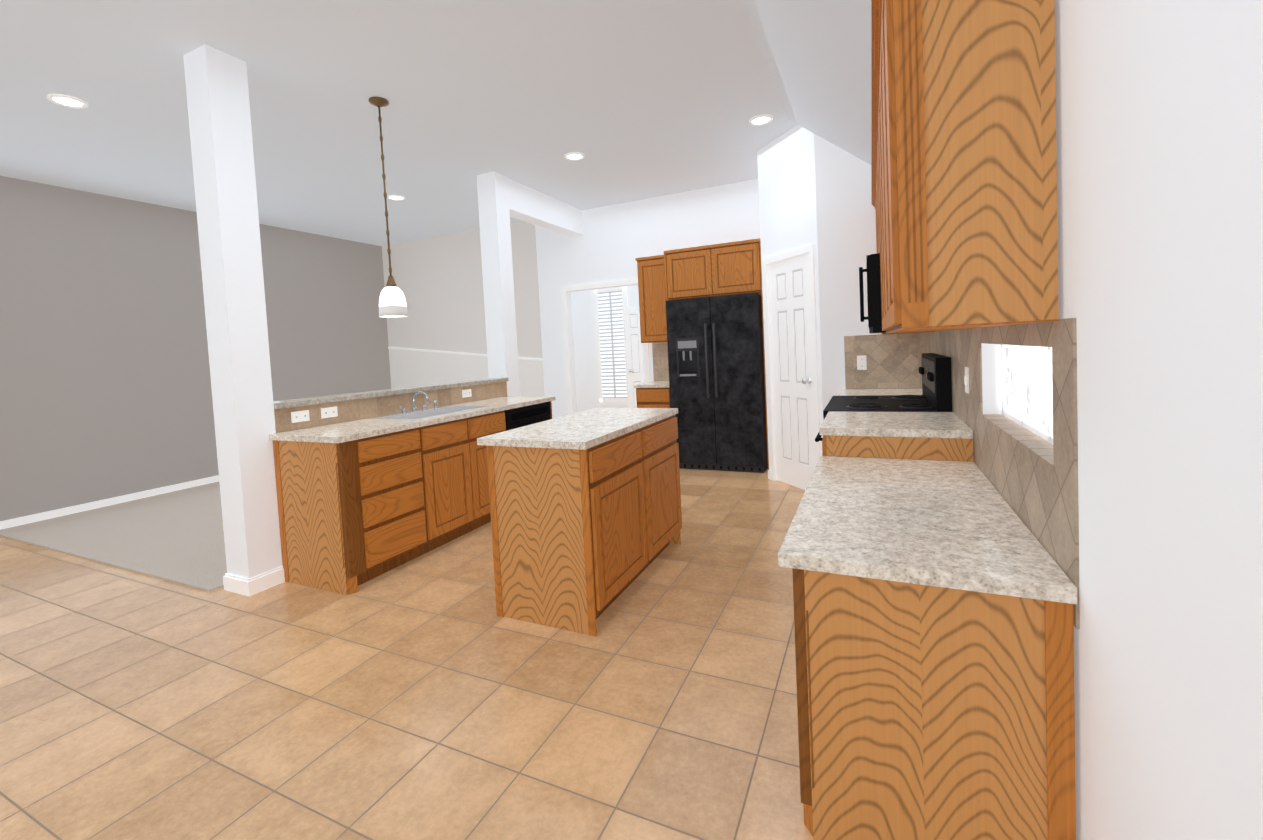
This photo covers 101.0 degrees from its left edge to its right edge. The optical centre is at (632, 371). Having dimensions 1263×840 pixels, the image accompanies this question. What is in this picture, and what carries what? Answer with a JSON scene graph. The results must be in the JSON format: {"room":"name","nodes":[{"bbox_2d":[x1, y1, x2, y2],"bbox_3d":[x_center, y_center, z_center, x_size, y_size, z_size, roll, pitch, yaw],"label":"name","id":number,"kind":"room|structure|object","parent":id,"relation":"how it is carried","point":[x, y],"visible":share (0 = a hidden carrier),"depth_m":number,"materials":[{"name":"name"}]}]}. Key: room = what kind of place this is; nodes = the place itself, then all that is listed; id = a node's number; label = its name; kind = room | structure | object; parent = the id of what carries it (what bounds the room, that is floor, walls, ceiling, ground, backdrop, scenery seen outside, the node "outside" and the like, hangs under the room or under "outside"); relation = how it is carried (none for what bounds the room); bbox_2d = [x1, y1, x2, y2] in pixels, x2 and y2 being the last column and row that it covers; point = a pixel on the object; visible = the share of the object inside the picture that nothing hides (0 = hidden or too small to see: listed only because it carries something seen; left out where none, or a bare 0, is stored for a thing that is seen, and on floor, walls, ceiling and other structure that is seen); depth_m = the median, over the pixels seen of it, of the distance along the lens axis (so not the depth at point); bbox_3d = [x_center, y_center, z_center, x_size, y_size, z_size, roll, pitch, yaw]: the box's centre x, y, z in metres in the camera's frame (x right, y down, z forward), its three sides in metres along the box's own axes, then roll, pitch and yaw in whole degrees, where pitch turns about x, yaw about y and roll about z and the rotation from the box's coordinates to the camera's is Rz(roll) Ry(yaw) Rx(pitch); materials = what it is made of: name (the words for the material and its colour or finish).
{"room":"kitchen","nodes":[
{"label":"kitchen","id":0,"kind":"room"},
{"bbox_2d":[0,176,390,520],"bbox_3d":[-5.903,-0.170,4.737,0.400,3.200,8.400,-2,3,25],"label":"wall","id":1,"kind":"structure","parent":0,"point":[105,386],"depth_m":5.50,"materials":[{"name":"grey paint"}]},
{"bbox_2d":[0,475,218,529],"bbox_3d":[-5.607,1.374,4.787,0.016,0.085,8.250,-2,3,25],"label":"baseboard","id":2,"kind":"structure","parent":1,"relation":"attached to","point":[9,523],"depth_m":5.27,"materials":[{"name":"white wood"}]},
{"bbox_2d":[274,381,506,432],"bbox_3d":[-1.815,0.708,4.344,0.166,1.085,2.281,-2,3,25],"label":"wall","id":3,"kind":"structure","parent":0,"point":[356,409],"depth_m":3.95,"materials":[{"name":"beige tile"}]},
{"bbox_2d":[291,410,309,422],"bbox_3d":[-2.168,0.291,3.395,0.008,0.070,0.115,-2,3,25],"label":"outlet","id":4,"kind":"object","parent":3,"relation":"attached to","point":[299,416],"visible":1,"depth_m":3.39,"materials":[{"name":"white plastic"}]},
{"bbox_2d":[321,406,337,418],"bbox_3d":[-2.085,0.279,3.577,0.008,0.070,0.115,-2,3,25],"label":"outlet","id":5,"kind":"object","parent":3,"relation":"attached to","point":[328,412],"visible":1,"depth_m":3.58,"materials":[{"name":"white plastic"}]},
{"bbox_2d":[273,378,508,408],"bbox_3d":[-1.850,0.148,4.323,0.240,0.036,2.281,-2,3,25],"label":"countertop","id":6,"kind":"structure","parent":3,"relation":"on","point":[281,404],"depth_m":3.92,"materials":[{"name":"stone"}]},
{"bbox_2d":[462,389,471,397],"bbox_3d":[-1.527,0.198,4.793,0.008,0.070,0.115,-2,3,25],"label":"outlet","id":7,"kind":"object","parent":3,"relation":"attached to","point":[467,393],"visible":1,"depth_m":4.79,"materials":[{"name":"white plastic"}]},
{"bbox_2d":[0,468,812,839],"bbox_3d":[-1.536,1.272,4.923,8.100,0.120,12.200,-2,3,25],"label":"floor","id":8,"kind":"structure","parent":0,"point":[432,694],"depth_m":2.06,"materials":[{"name":"tile"}]},
{"bbox_2d":[0,481,226,591],"bbox_3d":[-3.235,1.247,5.850,3.440,0.014,4.330,-2,3,25],"label":"floor carpet","id":9,"kind":"object","parent":8,"relation":"on","point":[177,537],"visible":0.25,"depth_m":4.32,"materials":[{"name":"beige carpet"}]},
{"bbox_2d":[183,44,284,595],"bbox_3d":[-2.417,-0.271,3.168,0.260,3.200,0.231,-2,3,25],"label":"column","id":10,"kind":"structure","parent":8,"relation":"on","point":[218,105],"depth_m":3.10,"materials":[{"name":"white paint"}]},
{"bbox_2d":[273,424,432,594],"bbox_3d":[-1.809,0.843,3.385,0.632,0.901,0.586,-2,3,25],"label":"base cabinet","id":11,"kind":"object","parent":8,"relation":"on","point":[361,501],"depth_m":3.17,"materials":[{"name":"brown wood"}]},
{"bbox_2d":[269,396,555,443],"bbox_3d":[-1.493,0.328,4.093,0.642,0.036,2.235,-2,3,25],"label":"countertop","id":12,"kind":"structure","parent":11,"relation":"on","point":[332,433],"depth_m":3.42,"materials":[{"name":"beige stone"}]},
{"bbox_2d":[367,391,490,419],"bbox_3d":[-1.552,0.319,4.040,0.484,0.340,0.784,-2,3,25],"label":"sink","id":13,"kind":"object","parent":12,"relation":"in","point":[416,414],"visible":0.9,"depth_m":4.07,"materials":[{"name":"silver metal"}]},
{"bbox_2d":[425,416,476,548],"bbox_3d":[-1.594,0.812,3.854,0.632,0.901,0.449,-2,3,25],"label":"base cabinet","id":14,"kind":"object","parent":8,"relation":"on","point":[448,443],"depth_m":3.75,"materials":[{"name":"brown wood"}]},
{"bbox_2d":[473,408,508,527],"bbox_3d":[-1.407,0.785,4.262,0.632,0.901,0.449,-2,3,25],"label":"base cabinet","id":15,"kind":"object","parent":8,"relation":"on","point":[485,423],"depth_m":4.06,"materials":[{"name":"brown wood"}]},
{"bbox_2d":[477,171,519,396],"bbox_3d":[-1.377,-0.421,5.434,0.260,3.200,0.226,-2,3,25],"label":"column","id":16,"kind":"structure","parent":8,"relation":"on","point":[497,264],"depth_m":5.34,"materials":[{"name":"white paint"}]},
{"bbox_2d":[504,402,550,430],"bbox_3d":[-1.166,0.754,4.752,0.638,0.894,0.636,-2,3,25],"label":"dishwasher","id":17,"kind":"object","parent":8,"relation":"on","point":[525,415],"visible":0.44,"depth_m":4.56,"materials":[{"name":"grey metal"}]},
{"bbox_2d":[486,412,681,636],"bbox_3d":[-0.201,0.777,3.112,0.611,0.900,1.215,-2,3,25],"label":"kitchen island","id":18,"kind":"object","parent":8,"relation":"on","point":[586,517],"depth_m":2.61,"materials":[{"name":"brown wood"}]},
{"bbox_2d":[477,408,676,451],"bbox_3d":[-0.243,0.310,3.103,0.636,0.036,1.270,-2,3,25],"label":"island countertop","id":19,"kind":"structure","parent":18,"relation":"on","point":[576,431],"depth_m":2.81,"materials":[{"name":"beige stone"}]},
{"bbox_2d":[634,386,669,407],"bbox_3d":[0.362,0.612,6.217,0.429,0.899,0.573,-2,3,25],"label":"base cabinet","id":20,"kind":"object","parent":8,"relation":"on","point":[646,396],"depth_m":5.95,"materials":[{"name":"brown wood"}]},
{"bbox_2d":[638,382,665,385],"bbox_3d":[0.333,0.146,6.195,0.437,0.036,0.580,-2,3,25],"label":"countertop","id":21,"kind":"structure","parent":20,"relation":"on","point":[647,383],"depth_m":6.01,"materials":[{"name":"beige stone"}]},
{"bbox_2d":[662,245,713,389],"bbox_3d":[0.762,-0.159,5.981,0.538,2.420,0.575,-2,3,25],"label":"tall cabinet","id":22,"kind":"object","parent":8,"relation":"on","point":[687,273],"depth_m":5.69,"materials":[{"name":"brown wood"}]},
{"bbox_2d":[665,293,767,472],"bbox_3d":[0.979,0.117,5.792,0.996,1.856,0.728,-2,3,25],"label":"refrigerator","id":23,"kind":"object","parent":8,"relation":"on","point":[716,370],"visible":0.94,"depth_m":5.49,"materials":[{"name":"grey metal"}]},
{"bbox_2d":[710,238,768,469],"bbox_3d":[1.260,-0.173,5.752,0.557,2.420,0.575,-2,3,25],"label":"tall cabinet","id":24,"kind":"object","parent":8,"relation":"on","point":[728,268],"depth_m":5.45,"materials":[{"name":"brown wood"}]},
{"bbox_2d":[838,388,921,395],"bbox_3d":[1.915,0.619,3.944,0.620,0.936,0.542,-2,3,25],"label":"countertop","id":25,"kind":"structure","parent":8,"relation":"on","point":[844,392],"depth_m":3.93,"materials":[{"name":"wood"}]},
{"bbox_2d":[815,353,952,441],"bbox_3d":[1.575,0.518,3.318,0.705,1.225,0.860,-2,3,25],"label":"range","id":26,"kind":"object","parent":8,"relation":"on","point":[935,372],"visible":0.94,"depth_m":3.03,"materials":[{"name":"grey metal"}]},
{"bbox_2d":[822,411,969,427],"bbox_3d":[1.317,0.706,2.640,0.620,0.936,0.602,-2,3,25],"label":"countertop","id":27,"kind":"structure","parent":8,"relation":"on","point":[951,420],"depth_m":2.65,"materials":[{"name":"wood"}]},
{"bbox_2d":[819,424,973,455],"bbox_3d":[1.054,0.744,2.067,0.620,0.936,0.660,-2,3,25],"label":"base cabinet","id":28,"kind":"object","parent":8,"relation":"on","point":[876,439],"depth_m":2.35,"materials":[{"name":"brown wood"}]},
{"bbox_2d":[779,452,1075,839],"bbox_3d":[0.802,0.781,1.518,0.620,0.936,0.551,-2,3,25],"label":"base cabinet","id":29,"kind":"object","parent":8,"relation":"on","point":[934,593],"depth_m":1.29,"materials":[{"name":"brown wood"}]},
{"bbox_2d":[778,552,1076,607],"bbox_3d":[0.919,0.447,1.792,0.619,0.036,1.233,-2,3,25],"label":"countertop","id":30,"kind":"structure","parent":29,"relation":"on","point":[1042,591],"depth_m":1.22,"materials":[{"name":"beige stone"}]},
{"bbox_2d":[0,0,870,245],"bbox_3d":[-1.675,-1.583,4.797,8.100,1.037,12.200,-2,3,25],"label":"ceiling","id":31,"kind":"structure","parent":0,"point":[633,100],"depth_m":3.63,"materials":[{"name":"white paint"}]},
{"bbox_2d":[47,94,87,108],"bbox_3d":[-3.792,-1.814,3.493,0.190,0.013,0.190,-2,3,25],"label":"recessed light","id":32,"kind":"object","parent":31,"relation":"in","point":[67,101],"visible":0.98,"depth_m":3.49,"materials":[{"name":"white"}]},
{"bbox_2d":[369,97,407,317],"bbox_3d":[-1.768,-1.163,3.732,0.192,1.529,0.192,-2,3,25],"label":"pendant light","id":33,"kind":"object","parent":31,"relation":"hanging from","point":[392,302],"visible":1,"depth_m":3.71,"materials":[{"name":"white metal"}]},
{"bbox_2d":[387,195,404,200],"bbox_3d":[-2.684,-1.974,5.906,0.190,0.013,0.190,-2,3,25],"label":"recessed light","id":34,"kind":"object","parent":31,"relation":"in","point":[396,197],"visible":0.96,"depth_m":5.90,"materials":[{"name":"white"}]},
{"bbox_2d":[508,178,582,236],"bbox_3d":[-1.069,-1.912,6.176,0.185,0.319,1.552,-2,3,25],"label":"header beam","id":35,"kind":"structure","parent":31,"relation":"attached to","point":[531,206],"depth_m":6.05,"materials":[{"name":"white paint"}]},
{"bbox_2d":[564,152,584,160],"bbox_3d":[-0.551,-2.035,4.923,0.190,0.013,0.190,-2,3,25],"label":"recessed light","id":36,"kind":"object","parent":31,"relation":"in","point":[574,156],"visible":0.98,"depth_m":4.92,"materials":[{"name":"white"}]},
{"bbox_2d":[749,115,772,125],"bbox_3d":[1.065,-2.087,4.322,0.190,0.013,0.190,-2,3,25],"label":"recessed light","id":37,"kind":"object","parent":31,"relation":"in","point":[759,120],"visible":0.98,"depth_m":4.32,"materials":[{"name":"white"}]},
{"bbox_2d":[382,179,759,418],"bbox_3d":[-0.634,-0.527,6.991,8.100,3.200,0.120,-2,3,25],"label":"wall","id":38,"kind":"structure","parent":0,"point":[438,281],"depth_m":7.14,"materials":[{"name":"white paint"}]},
{"bbox_2d":[388,278,649,414],"bbox_3d":[-1.872,-0.006,7.518,4.585,2.235,0.018,-2,3,25],"label":"wall trim","id":39,"kind":"structure","parent":38,"relation":"attached to","point":[409,367],"depth_m":7.79,"materials":[{"name":"white paint"}]},
{"bbox_2d":[635,255,665,342],"bbox_3d":[0.329,-0.860,6.248,0.438,1.004,0.364,-2,3,25],"label":"upper cabinet","id":40,"kind":"object","parent":38,"relation":"attached to","point":[652,310],"depth_m":6.11,"materials":[{"name":"brown wood"}]},
{"bbox_2d":[571,285,638,412],"bbox_3d":[0.075,-0.656,9.137,3.000,3.200,0.120,-2,3,25],"label":"wall","id":41,"kind":"structure","parent":0,"point":[585,351],"depth_m":9.49,"materials":[{"name":"white paint"}]},
{"bbox_2d":[593,286,626,401],"bbox_3d":[-0.356,-0.475,9.252,0.640,2.040,0.048,-2,3,25],"label":"window","id":42,"kind":"structure","parent":41,"relation":"in","point":[609,303],"depth_m":9.27,"materials":[{"name":"white plastic"}]},
{"bbox_2d":[623,306,644,407],"bbox_3d":[0.137,-0.061,8.679,0.234,2.034,0.722,-2,3,25],"label":"hall door","id":43,"kind":"structure","parent":41,"relation":"in","point":[634,359],"depth_m":8.50,"materials":[{"name":"white wood"}]},
{"bbox_2d":[757,125,880,480],"bbox_3d":[1.953,-0.562,4.947,1.350,3.200,1.430,-2,3,25],"label":"wall","id":44,"kind":"structure","parent":0,"point":[815,189],"depth_m":4.31,"materials":[{"name":"white paint"}]},
{"bbox_2d":[762,244,820,480],"bbox_3d":[1.438,-0.006,4.740,0.016,2.157,0.724,-4,3,-20],"label":"door frame","id":45,"kind":"structure","parent":44,"relation":"attached to","point":[809,249],"depth_m":4.49,"materials":[{"name":"white wood"}]},
{"bbox_2d":[768,253,814,489],"bbox_3d":[1.469,0.019,4.747,0.452,2.089,0.468,-2,3,25],"label":"pantry door","id":46,"kind":"structure","parent":44,"relation":"in","point":[789,292],"depth_m":4.74,"materials":[{"name":"white wood"}]},
{"bbox_2d":[981,0,1262,839],"bbox_3d":[1.669,-0.049,2.483,0.170,2.420,10.600,-2,3,25],"label":"wall","id":47,"kind":"structure","parent":0,"point":[1159,127],"depth_m":0.77,"materials":[{"name":"white paint"}]},
{"bbox_2d":[652,318,1079,628],"bbox_3d":[0.651,0.442,3.831,2.958,1.420,4.660,-2,3,25],"label":"backsplash","id":48,"kind":"structure","parent":47,"relation":"attached to","point":[1031,477],"depth_m":1.61,"materials":[{"name":"tile"}]},
{"bbox_2d":[857,355,866,369],"bbox_3d":[1.858,-0.075,4.222,0.070,0.115,0.008,-2,3,25],"label":"electrical outlet","id":49,"kind":"object","parent":48,"relation":"attached to","point":[861,363],"visible":1,"depth_m":4.22,"materials":[{"name":"white plastic"}]},
{"bbox_2d":[964,367,968,392],"bbox_3d":[1.496,0.036,2.336,0.012,0.115,0.070,-2,3,25],"label":"electrical outlet","id":50,"kind":"object","parent":48,"relation":"attached to","point":[966,379],"visible":0.96,"depth_m":2.32,"materials":[{"name":"white plastic"}]},
{"bbox_2d":[871,0,1058,334],"bbox_3d":[0.836,-0.637,1.365,0.356,1.039,0.391,-2,3,25],"label":"upper cabinet","id":51,"kind":"object","parent":47,"relation":"attached to","point":[963,157],"visible":0.9,"depth_m":1.18,"materials":[{"name":"brown wood"}]},
{"bbox_2d":[859,253,885,333],"bbox_3d":[1.625,-0.463,3.170,0.438,0.434,0.752,-2,3,25],"label":"microwave","id":52,"kind":"object","parent":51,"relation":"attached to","point":[874,317],"visible":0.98,"depth_m":2.89,"materials":[{"name":"grey metal"}]},
{"bbox_2d":[1001,344,1052,443],"bbox_3d":[1.287,0.052,1.601,0.082,0.281,0.908,-2,3,25],"label":"window","id":53,"kind":"structure","parent":47,"relation":"in","point":[1027,387],"depth_m":1.71,"materials":[{"name":"white glass"}]}
]}

